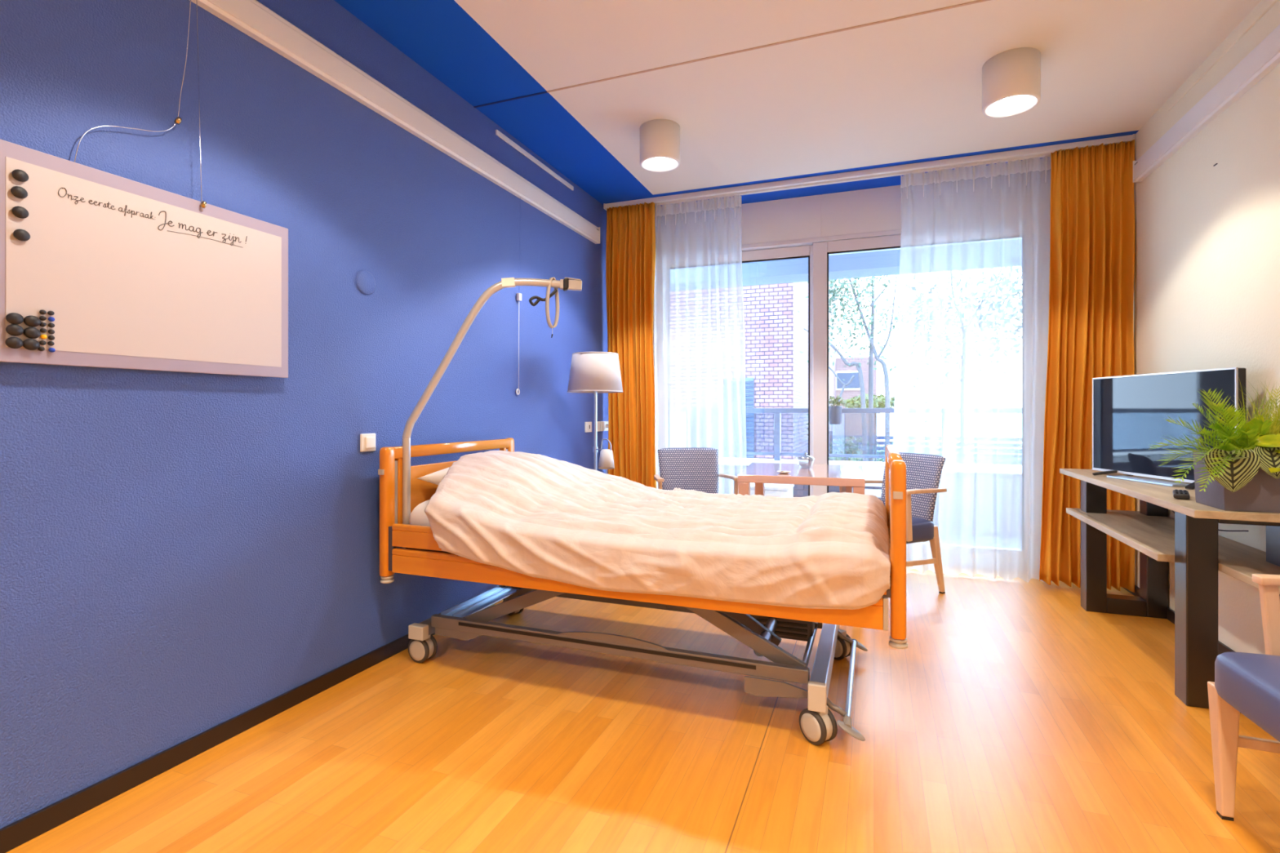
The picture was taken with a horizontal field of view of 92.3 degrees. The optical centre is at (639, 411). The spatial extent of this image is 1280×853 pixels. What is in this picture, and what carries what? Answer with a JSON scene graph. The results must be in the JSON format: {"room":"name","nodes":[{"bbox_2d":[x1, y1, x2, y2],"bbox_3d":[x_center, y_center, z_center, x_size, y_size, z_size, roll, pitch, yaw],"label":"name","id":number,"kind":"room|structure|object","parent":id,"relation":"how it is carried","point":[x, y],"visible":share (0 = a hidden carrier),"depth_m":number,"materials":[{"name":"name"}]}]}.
{"room":"care facility","nodes":[
{"label":"care facility","id":0,"kind":"room"},
{"bbox_2d":[0,0,608,829],"bbox_3d":[-1.552,-0.282,2.019,0.200,2.805,7.870,0,0,21],"label":"wall","id":1,"kind":"structure","parent":0,"point":[182,553],"depth_m":2.19,"materials":[{"name":"blue paint"}]},
{"bbox_2d":[0,138,288,377],"bbox_3d":[-1.479,-0.400,1.872,0.042,0.554,0.888,0,0,21],"label":"whiteboard","id":2,"kind":"object","parent":1,"relation":"attached to","point":[132,274],"visible":1,"depth_m":1.81,"materials":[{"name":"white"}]},
{"bbox_2d":[4,337,23,348],"bbox_3d":[-1.574,-0.172,1.547,0.020,0.030,0.033,0,0,21],"label":"magnet","id":3,"kind":"object","parent":2,"relation":"attached to","point":[11,342],"visible":1,"depth_m":1.54,"materials":[{"name":"black plastic"}]},
{"bbox_2d":[5,324,23,336],"bbox_3d":[-1.574,-0.204,1.548,0.020,0.030,0.033,0,0,21],"label":"magnet","id":4,"kind":"object","parent":2,"relation":"attached to","point":[15,330],"visible":1,"depth_m":1.54,"materials":[{"name":"black plastic"}]},
{"bbox_2d":[5,312,23,324],"bbox_3d":[-1.574,-0.233,1.548,0.020,0.030,0.033,0,0,21],"label":"magnet","id":5,"kind":"object","parent":2,"relation":"attached to","point":[12,317],"visible":1,"depth_m":1.54,"materials":[{"name":"black plastic"}]},
{"bbox_2d":[10,186,27,198],"bbox_3d":[-1.571,-0.554,1.557,0.018,0.030,0.032,0,0,21],"label":"magnet","id":6,"kind":"object","parent":2,"relation":"attached to","point":[19,192],"visible":1,"depth_m":1.55,"materials":[{"name":"black plastic"}]},
{"bbox_2d":[11,205,28,218],"bbox_3d":[-1.571,-0.504,1.558,0.018,0.030,0.032,0,0,21],"label":"magnet","id":7,"kind":"object","parent":2,"relation":"attached to","point":[18,211],"visible":1,"depth_m":1.55,"materials":[{"name":"black plastic"}]},
{"bbox_2d":[11,168,28,182],"bbox_3d":[-1.571,-0.597,1.558,0.018,0.030,0.032,0,0,21],"label":"magnet","id":8,"kind":"object","parent":2,"relation":"attached to","point":[21,175],"visible":1,"depth_m":1.55,"materials":[{"name":"black plastic"}]},
{"bbox_2d":[13,228,30,240],"bbox_3d":[-1.569,-0.447,1.561,0.018,0.030,0.032,0,0,21],"label":"magnet","id":9,"kind":"object","parent":2,"relation":"attached to","point":[20,234],"visible":1,"depth_m":1.56,"materials":[{"name":"black plastic"}]},
{"bbox_2d":[22,338,39,350],"bbox_3d":[-1.562,-0.171,1.578,0.020,0.030,0.033,0,0,21],"label":"magnet","id":10,"kind":"object","parent":2,"relation":"attached to","point":[28,344],"visible":1,"depth_m":1.57,"materials":[{"name":"black plastic"}]},
{"bbox_2d":[23,327,40,338],"bbox_3d":[-1.562,-0.201,1.580,0.020,0.030,0.033,0,0,21],"label":"magnet","id":11,"kind":"object","parent":2,"relation":"attached to","point":[29,332],"visible":1,"depth_m":1.57,"materials":[{"name":"black plastic"}]},
{"bbox_2d":[23,315,40,327],"bbox_3d":[-1.562,-0.231,1.580,0.020,0.030,0.033,0,0,21],"label":"magnet","id":12,"kind":"object","parent":2,"relation":"attached to","point":[32,321],"visible":1,"depth_m":1.57,"materials":[{"name":"black plastic"}]},
{"bbox_2d":[37,346,44,351],"bbox_3d":[-1.557,-0.162,1.599,0.012,0.012,0.014,0,0,21],"label":"magnet","id":13,"kind":"object","parent":2,"relation":"attached to","point":[40,348],"visible":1,"depth_m":1.60,"materials":[{"name":"black plastic"}]},
{"bbox_2d":[39,340,46,345],"bbox_3d":[-1.556,-0.178,1.602,0.012,0.012,0.014,0,0,21],"label":"magnet","id":14,"kind":"object","parent":2,"relation":"attached to","point":[42,342],"visible":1,"depth_m":1.60,"materials":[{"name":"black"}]},
{"bbox_2d":[39,315,46,320],"bbox_3d":[-1.556,-0.242,1.602,0.012,0.012,0.014,0,0,21],"label":"magnet","id":15,"kind":"object","parent":2,"relation":"attached to","point":[41,317],"visible":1,"depth_m":1.60,"materials":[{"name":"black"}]},
{"bbox_2d":[39,309,46,314],"bbox_3d":[-1.556,-0.258,1.602,0.012,0.012,0.014,0,0,21],"label":"magnet","id":16,"kind":"object","parent":2,"relation":"attached to","point":[42,312],"visible":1,"depth_m":1.60,"materials":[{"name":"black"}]},
{"bbox_2d":[40,328,46,333],"bbox_3d":[-1.556,-0.210,1.603,0.012,0.012,0.014,0,0,21],"label":"magnet","id":17,"kind":"object","parent":2,"relation":"attached to","point":[42,330],"visible":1,"depth_m":1.60,"materials":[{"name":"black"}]},
{"bbox_2d":[40,321,46,326],"bbox_3d":[-1.556,-0.226,1.602,0.012,0.012,0.014,0,0,21],"label":"magnet","id":18,"kind":"object","parent":2,"relation":"attached to","point":[42,324],"visible":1,"depth_m":1.60,"materials":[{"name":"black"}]},
{"bbox_2d":[40,334,47,338],"bbox_3d":[-1.556,-0.194,1.604,0.012,0.012,0.014,0,0,21],"label":"magnet","id":19,"kind":"object","parent":2,"relation":"attached to","point":[42,336],"visible":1,"depth_m":1.60,"materials":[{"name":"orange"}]},
{"bbox_2d":[47,341,54,346],"bbox_3d":[-1.550,-0.178,1.618,0.012,0.012,0.014,0,0,21],"label":"magnet","id":20,"kind":"object","parent":2,"relation":"attached to","point":[49,343],"visible":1,"depth_m":1.61,"materials":[{"name":"black plastic"}]},
{"bbox_2d":[47,311,54,315],"bbox_3d":[-1.550,-0.258,1.618,0.012,0.012,0.014,0,0,21],"label":"magnet","id":21,"kind":"object","parent":2,"relation":"attached to","point":[50,313],"visible":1,"depth_m":1.61,"materials":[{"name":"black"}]},
{"bbox_2d":[48,335,54,340],"bbox_3d":[-1.550,-0.193,1.619,0.012,0.012,0.014,0,0,21],"label":"magnet","id":22,"kind":"object","parent":2,"relation":"attached to","point":[50,337],"visible":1,"depth_m":1.62,"materials":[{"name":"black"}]},
{"bbox_2d":[48,329,54,333],"bbox_3d":[-1.550,-0.209,1.619,0.012,0.012,0.014,0,0,21],"label":"magnet","id":23,"kind":"object","parent":2,"relation":"attached to","point":[50,331],"visible":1,"depth_m":1.62,"materials":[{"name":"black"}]},
{"bbox_2d":[48,323,54,327],"bbox_3d":[-1.550,-0.226,1.619,0.012,0.012,0.014,0,0,21],"label":"magnet","id":24,"kind":"object","parent":2,"relation":"attached to","point":[50,325],"visible":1,"depth_m":1.61,"materials":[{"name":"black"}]},
{"bbox_2d":[48,316,54,321],"bbox_3d":[-1.550,-0.242,1.619,0.012,0.012,0.014,0,0,21],"label":"magnet","id":25,"kind":"object","parent":2,"relation":"attached to","point":[50,318],"visible":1,"depth_m":1.62,"materials":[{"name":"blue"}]},
{"bbox_2d":[48,347,55,352],"bbox_3d":[-1.549,-0.161,1.620,0.012,0.012,0.014,0,0,21],"label":"magnet","id":26,"kind":"object","parent":2,"relation":"attached to","point":[51,349],"visible":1,"depth_m":1.62,"materials":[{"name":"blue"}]},
{"bbox_2d":[0,599,503,852],"bbox_3d":[-1.471,1.089,1.935,0.013,0.062,7.370,0,0,21],"label":"baseboard","id":27,"kind":"structure","parent":1,"relation":"attached to","point":[38,823],"depth_m":1.94,"materials":[{"name":"black"}]},
{"bbox_2d":[355,270,375,294],"bbox_3d":[-1.190,-0.559,2.673,0.012,0.106,0.106,0,0,21],"label":"disc","id":28,"kind":"object","parent":1,"relation":"attached to","point":[365,280],"visible":1,"depth_m":2.66,"materials":[{"name":"blue paint"}]},
{"bbox_2d":[360,433,375,452],"bbox_3d":[-1.184,0.137,2.682,0.017,0.078,0.084,0,0,21],"label":"light switch","id":29,"kind":"object","parent":1,"relation":"attached to","point":[367,441],"visible":1,"depth_m":2.67,"materials":[{"name":"white plastic"}]},
{"bbox_2d":[191,0,599,244],"bbox_3d":[-1.549,-1.392,1.685,0.044,0.130,6.828,0,0,21],"label":"wall rail","id":30,"kind":"object","parent":1,"relation":"attached to","point":[252,18],"visible":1,"depth_m":2.68,"materials":[{"name":"white plastic"}]},
{"bbox_2d":[74,0,191,162],"bbox_3d":[-1.492,-0.955,1.818,0.030,0.750,0.300,0,0,21],"label":"wire","id":31,"kind":"object","parent":30,"relation":"hanging from","point":[178,120],"visible":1,"depth_m":1.93,"materials":[{"name":"silver metal"}]},
{"bbox_2d":[195,0,206,211],"bbox_3d":[-1.409,-0.988,1.977,0.018,0.685,0.026,0,0,21],"label":"wire","id":32,"kind":"object","parent":30,"relation":"hanging from","point":[203,204],"visible":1,"depth_m":1.98,"materials":[{"name":"silver metal"}]},
{"bbox_2d":[515,197,521,395],"bbox_3d":[-0.751,-0.720,3.808,0.022,1.240,0.043,0,0,21],"label":"pull cord","id":33,"kind":"object","parent":30,"relation":"hanging from","point":[518,295],"visible":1,"depth_m":3.81,"materials":[{"name":"white fabric"}]},
{"bbox_2d":[495,129,573,190],"bbox_3d":[-0.665,-1.632,4.052,0.012,0.028,0.980,0,0,21],"label":"wall strip","id":34,"kind":"object","parent":1,"relation":"attached to","point":[498,133],"visible":1,"depth_m":3.96,"materials":[{"name":"white plastic"}]},
{"bbox_2d":[584,422,591,432],"bbox_3d":[-0.398,0.123,4.751,0.015,0.080,0.107,0,0,21],"label":"power socket","id":35,"kind":"object","parent":1,"relation":"attached to","point":[588,425],"visible":1,"depth_m":4.73,"materials":[{"name":"white plastic"}]},
{"bbox_2d":[596,421,600,431],"bbox_3d":[-0.338,0.123,4.914,0.011,0.080,0.085,0,0,21],"label":"power socket","id":36,"kind":"object","parent":1,"relation":"attached to","point":[598,423],"visible":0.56,"depth_m":4.92,"materials":[{"name":"white plastic"}]},
{"bbox_2d":[600,421,608,431],"bbox_3d":[-0.274,0.123,5.045,0.038,0.080,0.165,0,0,21],"label":"power socket","id":37,"kind":"object","parent":1,"relation":"attached to","point":[604,424],"visible":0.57,"depth_m":5.02,"materials":[{"name":"white plastic"}]},
{"bbox_2d":[5,568,1279,852],"bbox_3d":[0.176,1.180,1.281,3.955,0.120,7.720,0,0,21],"label":"floor","id":38,"kind":"structure","parent":0,"point":[1014,716],"depth_m":1.99,"materials":[{"name":"brown wood"}]},
{"bbox_2d":[567,351,622,473],"bbox_3d":[-0.218,0.375,4.478,0.376,1.519,1.098,0,0,13],"label":"floor lamp","id":39,"kind":"object","parent":38,"relation":"on","point":[594,372],"visible":0.83,"depth_m":4.00,"materials":[{"name":"white fabric"}]},
{"bbox_2d":[377,276,907,745],"bbox_3d":[0.029,0.252,2.765,2.113,1.737,1.034,0,0,21],"label":"hospital bed","id":40,"kind":"object","parent":38,"relation":"on","point":[761,628],"visible":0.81,"depth_m":2.50,"materials":[{"name":"orange wood"}]},
{"bbox_2d":[408,499,430,526],"bbox_3d":[0.035,0.488,2.769,1.975,0.180,0.890,0,0,21],"label":"mattress","id":41,"kind":"object","parent":40,"relation":"on","point":[418,517],"visible":0.02,"depth_m":2.68,"materials":[{"name":"white fabric"}]},
{"bbox_2d":[417,466,449,484],"bbox_3d":[-0.685,0.325,3.064,0.470,0.144,0.690,0,0,21],"label":"pillow","id":42,"kind":"object","parent":41,"relation":"on","point":[435,477],"visible":0.04,"depth_m":2.83,"materials":[{"name":"white fabric"}]},
{"bbox_2d":[424,450,890,609],"bbox_3d":[0.057,0.429,2.713,1.928,0.454,1.105,0,0,21],"label":"duvet","id":43,"kind":"object","parent":41,"relation":"on","point":[533,515],"visible":1,"depth_m":2.31,"materials":[{"name":"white fabric"}]},
{"bbox_2d":[440,585,520,617],"bbox_3d":[-0.767,0.932,3.031,0.110,0.024,0.520,0,0,21],"label":"lift arm","id":44,"kind":"object","parent":40,"relation":"on","point":[486,599],"depth_m":3.02,"materials":[{"name":"metal"}]},
{"bbox_2d":[528,276,568,337],"bbox_3d":[-0.418,-0.477,2.831,0.183,0.280,0.055,0,0,-10],"label":"strap","id":45,"kind":"object","parent":40,"relation":"hanging from","point":[566,281],"visible":1,"depth_m":2.82,"materials":[{"name":"beige plastic"}]},
{"bbox_2d":[653,447,737,494],"bbox_3d":[0.388,0.698,4.358,0.585,0.845,0.565,0,0,-7],"label":"armchair","id":46,"kind":"object","parent":38,"relation":"on","point":[696,468],"visible":0.36,"depth_m":4.54,"materials":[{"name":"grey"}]},
{"bbox_2d":[737,462,865,496],"bbox_3d":[1.017,0.745,3.893,0.778,0.750,0.900,0,0,21],"label":"dining table","id":47,"kind":"object","parent":38,"relation":"on","point":[758,473],"visible":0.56,"depth_m":3.58,"materials":[{"name":"brown wood"}]},
{"bbox_2d":[777,471,791,473],"bbox_3d":[0.856,0.364,3.655,0.081,0.012,0.081,0,0,21],"label":"saucer","id":48,"kind":"object","parent":47,"relation":"on","point":[780,472],"visible":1,"depth_m":3.63,"materials":[{"name":"white ceramic"}]},
{"bbox_2d":[839,452,946,594],"bbox_3d":[1.557,0.698,3.873,0.565,0.845,0.585,0,0,-24],"label":"armchair","id":49,"kind":"object","parent":38,"relation":"on","point":[923,471],"visible":0.38,"depth_m":3.77,"materials":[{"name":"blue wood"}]},
{"bbox_2d":[1059,468,1279,713],"bbox_3d":[2.401,0.730,2.778,0.453,0.780,1.700,0,0,21],"label":"tv console","id":50,"kind":"object","parent":38,"relation":"on","point":[1191,540],"visible":0.76,"depth_m":2.42,"materials":[{"name":"brown wood"}]},
{"bbox_2d":[1092,367,1245,489],"bbox_3d":[2.467,0.079,2.945,0.191,0.520,0.828,0,0,1],"label":"television","id":51,"kind":"object","parent":50,"relation":"on","point":[1131,414],"visible":0.71,"depth_m":2.95,"materials":[{"name":"black plastic"}]},
{"bbox_2d":[1066,507,1279,594],"bbox_3d":[2.405,0.583,2.760,0.423,0.030,1.670,0,0,21],"label":"shelf","id":52,"kind":"object","parent":50,"relation":"attached to","point":[1152,534],"depth_m":2.61,"materials":[{"name":"brown wood"}]},
{"bbox_2d":[1173,489,1190,499],"bbox_3d":[2.130,0.326,2.421,0.048,0.022,0.170,0,0,40],"label":"remote control","id":53,"kind":"object","parent":50,"relation":"on","point":[1177,494],"visible":1,"depth_m":2.37,"materials":[{"name":"grey plastic"}]},
{"bbox_2d":[1171,510,1248,531],"bbox_3d":[2.473,0.442,2.704,0.075,0.142,0.300,0,0,-12],"label":"power cable","id":54,"kind":"object","parent":50,"relation":"hanging from","point":[1171,510],"visible":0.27,"depth_m":2.61,"materials":[{"name":"grey plastic"}]},
{"bbox_2d":[1149,379,1279,513],"bbox_3d":[2.105,0.147,2.119,0.545,0.542,0.391,0,0,4],"label":"planter","id":55,"kind":"object","parent":50,"relation":"on","point":[1243,475],"visible":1,"depth_m":2.08,"materials":[{"name":"grey concrete"}]},
{"bbox_2d":[1207,573,1279,821],"bbox_3d":[1.784,0.698,1.421,0.565,0.845,0.585,0,0,18],"label":"armchair","id":56,"kind":"object","parent":38,"relation":"on","point":[1248,684],"visible":1,"depth_m":1.67,"materials":[{"name":"blue fabric"}]},
{"bbox_2d":[334,0,1261,204],"bbox_3d":[0.176,-1.760,1.281,3.955,0.150,7.720,0,0,21],"label":"ceiling","id":57,"kind":"structure","parent":0,"point":[908,90],"depth_m":3.08,"materials":[{"name":"white paint"}]},
{"bbox_2d":[640,119,679,172],"bbox_3d":[0.119,-1.577,3.667,0.242,0.215,0.242,0,0,21],"label":"ceiling light","id":58,"kind":"object","parent":57,"relation":"in","point":[660,139],"visible":1,"depth_m":3.57,"materials":[{"name":"white paint"}]},
{"bbox_2d":[473,0,989,107],"bbox_3d":[0.743,-1.684,2.773,3.555,0.004,0.012,0,0,21],"label":"trim","id":59,"kind":"structure","parent":57,"relation":"attached to","point":[977,1],"depth_m":2.86,"materials":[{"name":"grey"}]},
{"bbox_2d":[603,133,1135,210],"bbox_3d":[1.377,-1.665,4.417,3.536,0.040,0.115,0,0,21],"label":"track","id":60,"kind":"object","parent":57,"relation":"attached to","point":[1042,151],"visible":0.78,"depth_m":4.29,"materials":[{"name":"white plastic"}]},
{"bbox_2d":[605,201,656,488],"bbox_3d":[-0.071,-0.276,4.920,0.439,2.744,0.096,0,0,21],"label":"curtain","id":61,"kind":"object","parent":60,"relation":"hanging from","point":[630,242],"visible":0.74,"depth_m":4.92,"materials":[{"name":"orange fabric"}]},
{"bbox_2d":[653,195,746,493],"bbox_3d":[0.460,-0.269,4.806,0.761,2.759,0.078,0,0,21],"label":"sheer curtain","id":62,"kind":"object","parent":60,"relation":"hanging from","point":[700,338],"visible":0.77,"depth_m":4.80,"materials":[{"name":"white fabric"}]},
{"bbox_2d":[893,155,1050,582],"bbox_3d":[2.219,-0.269,4.131,0.991,2.759,0.093,0,0,21],"label":"sheer curtain","id":63,"kind":"object","parent":60,"relation":"hanging from","point":[973,315],"visible":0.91,"depth_m":4.12,"materials":[{"name":"white fabric"}]},
{"bbox_2d":[1039,139,1135,592],"bbox_3d":[2.782,-0.276,3.836,0.494,2.744,0.103,0,0,21],"label":"curtain","id":64,"kind":"object","parent":60,"relation":"hanging from","point":[1091,324],"visible":0.77,"depth_m":3.84,"materials":[{"name":"orange fabric"}]},
{"bbox_2d":[982,47,1040,117],"bbox_3d":[1.790,-1.577,2.968,0.242,0.215,0.242,0,0,21],"label":"ceiling light","id":65,"kind":"object","parent":57,"relation":"in","point":[1011,78],"visible":1,"depth_m":2.89,"materials":[{"name":"white paint"}]},
{"bbox_2d":[741,185,901,244],"bbox_3d":[1.522,-0.282,4.819,3.555,2.805,0.150,0,0,21],"label":"wall","id":66,"kind":"structure","parent":0,"point":[875,209],"depth_m":4.78,"materials":[{"name":"white paint"}]},
{"bbox_2d":[653,229,901,496],"bbox_3d":[1.480,-0.117,4.816,2.940,2.475,0.125,0,0,21],"label":"window","id":67,"kind":"structure","parent":66,"relation":"in","point":[817,250],"depth_m":4.79,"materials":[{"name":"white"}]},
{"bbox_2d":[742,248,900,286],"bbox_3d":[1.410,-1.555,5.814,10.500,0.350,1.630,0,0,21],"label":"ceiling","id":68,"kind":"structure","parent":0,"point":[885,262],"depth_m":6.17,"materials":[{"name":"blue"}]},
{"bbox_2d":[1133,0,1279,654],"bbox_3d":[1.957,-0.282,0.684,0.200,2.805,7.870,0,0,21],"label":"wall","id":69,"kind":"structure","parent":0,"point":[1206,274],"depth_m":2.80,"materials":[{"name":"beige paint"}]},
{"bbox_2d":[1123,585,1235,655],"bbox_3d":[1.840,1.089,0.675,0.013,0.062,7.370,0,0,21],"label":"baseboard","id":70,"kind":"structure","parent":69,"relation":"attached to","point":[1222,648],"depth_m":3.25,"materials":[{"name":"black"}]},
{"bbox_2d":[1133,24,1279,182],"bbox_3d":[1.738,-1.427,0.452,0.044,0.130,6.862,0,0,21],"label":"wall rail","id":71,"kind":"object","parent":69,"relation":"attached to","point":[1265,56],"visible":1,"depth_m":2.80,"materials":[{"name":"white plastic"}]},
{"bbox_2d":[1168,0,1278,110],"bbox_3d":[1.704,-1.630,0.314,0.010,0.030,6.400,0,0,21],"label":"wall strip","id":72,"kind":"object","parent":69,"relation":"attached to","point":[1269,3],"visible":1,"depth_m":2.77,"materials":[{"name":"beige paint"}]},
{"bbox_3d":[1.383,1.235,5.744,10.500,0.170,1.480,0,0,21],"label":"floor","id":73,"kind":"structure","parent":0,"visible":0},
{"bbox_2d":[750,482,794,497],"bbox_3d":[1.101,0.900,5.466,0.490,0.500,0.340,0,0,21],"label":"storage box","id":74,"kind":"object","parent":73,"relation":"on","point":[771,489],"visible":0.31,"depth_m":5.29,"materials":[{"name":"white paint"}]},
{"bbox_2d":[746,457,884,499],"bbox_3d":[1.602,0.865,6.318,10.500,0.710,0.290,0,0,21],"label":"parapet","id":75,"kind":"object","parent":73,"relation":"on","point":[798,491],"visible":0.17,"depth_m":6.20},
{"bbox_2d":[745,408,893,460],"bbox_3d":[1.690,0.240,6.269,9.700,0.540,0.060,0,0,21],"label":"balcony railing","id":76,"kind":"object","parent":75,"relation":"on","point":[776,411],"visible":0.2,"depth_m":6.31,"materials":[{"name":"blue"}]},
{"bbox_2d":[828,395,845,424],"bbox_3d":[1.931,-0.017,6.057,0.193,0.293,0.208,0,0,21],"label":"planter","id":77,"kind":"object","parent":76,"relation":"hanging from","point":[834,411],"visible":0.95,"depth_m":6.02,"materials":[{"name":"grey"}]},
{"bbox_2d":[862,464,884,497],"bbox_3d":[2.179,0.825,5.446,0.465,0.652,0.552,0,0,21],"label":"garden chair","id":78,"kind":"object","parent":73,"relation":"on","point":[871,472],"visible":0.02,"depth_m":5.69,"materials":[{"name":"white plastic"}]},
{"label":"outside","id":79,"kind":"structure","parent":0,"visible":0},
{"bbox_2d":[876,444,884,462],"bbox_3d":[15.418,4.220,40.516,80.000,0.200,73.300,0,0,21],"label":"ground","id":80,"kind":"structure","parent":79,"point":[877,445],"depth_m":72.40,"materials":[{"name":"white"}]},
{"bbox_2d":[742,279,835,460],"bbox_3d":[1.380,-1.880,18.106,7.700,12.000,12.974,0,0,21],"label":"brick building","id":81,"kind":"structure","parent":80,"relation":"on","point":[776,373],"depth_m":10.95,"materials":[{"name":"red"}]},
{"bbox_2d":[745,377,754,458],"bbox_3d":[1.770,0.160,11.056,0.545,1.520,0.074,0,0,21],"label":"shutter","id":82,"kind":"object","parent":81,"relation":"hanging from","point":[749,381],"depth_m":10.98,"materials":[{"name":"blue"}]},
{"bbox_2d":[806,403,833,435],"bbox_3d":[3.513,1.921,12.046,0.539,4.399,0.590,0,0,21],"label":"shrub","id":83,"kind":"object","parent":80,"relation":"on","point":[807,403],"visible":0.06,"depth_m":12.00,"materials":[{"name":"green plant"}]},
{"bbox_2d":[796,275,897,462],"bbox_3d":[3.647,0.320,9.844,2.112,7.602,1.439,0,0,21],"label":"tree","id":84,"kind":"object","parent":80,"relation":"on","point":[857,295],"visible":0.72,"depth_m":9.92,"materials":[{"name":"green plant"}]},
{"bbox_2d":[835,356,876,461],"bbox_3d":[8.751,1.070,25.527,2.000,6.100,6.060,0,0,21],"label":"building","id":85,"kind":"structure","parent":80,"relation":"on","point":[851,424],"depth_m":22.68,"materials":[{"name":"brick"}]},
{"bbox_2d":[828,435,884,462],"bbox_3d":[3.999,2.286,11.531,1.117,3.670,1.019,0,0,21],"label":"shrub","id":86,"kind":"object","parent":80,"relation":"on","point":[850,438],"visible":0.39,"depth_m":11.44,"materials":[{"name":"green plant"}]},
{"bbox_2d":[829,431,893,461],"bbox_3d":[8.021,2.310,14.104,7.040,3.620,0.110,0,0,21],"label":"fence","id":87,"kind":"object","parent":80,"relation":"on","point":[832,437],"visible":0.04,"depth_m":15.10,"materials":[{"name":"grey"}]},
{"bbox_2d":[843,393,894,462],"bbox_3d":[4.130,1.905,10.819,1.144,4.432,0.840,0,0,21],"label":"shrub","id":88,"kind":"object","parent":80,"relation":"on","point":[879,401],"visible":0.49,"depth_m":10.77,"materials":[{"name":"green plant"}]},
{"bbox_2d":[880,441,893,462],"bbox_3d":[5.016,2.303,11.561,1.024,3.635,0.805,0,0,21],"label":"shrub","id":89,"kind":"object","parent":80,"relation":"on","point":[890,442],"visible":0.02,"depth_m":11.66,"materials":[{"name":"green plant"}]},
{"bbox_2d":[881,276,897,368],"bbox_3d":[5.543,0.657,10.145,2.933,6.925,1.909,0,0,21],"label":"tree","id":90,"kind":"object","parent":80,"relation":"on","point":[894,326],"visible":0.02,"depth_m":10.68,"materials":[{"name":"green plant"}]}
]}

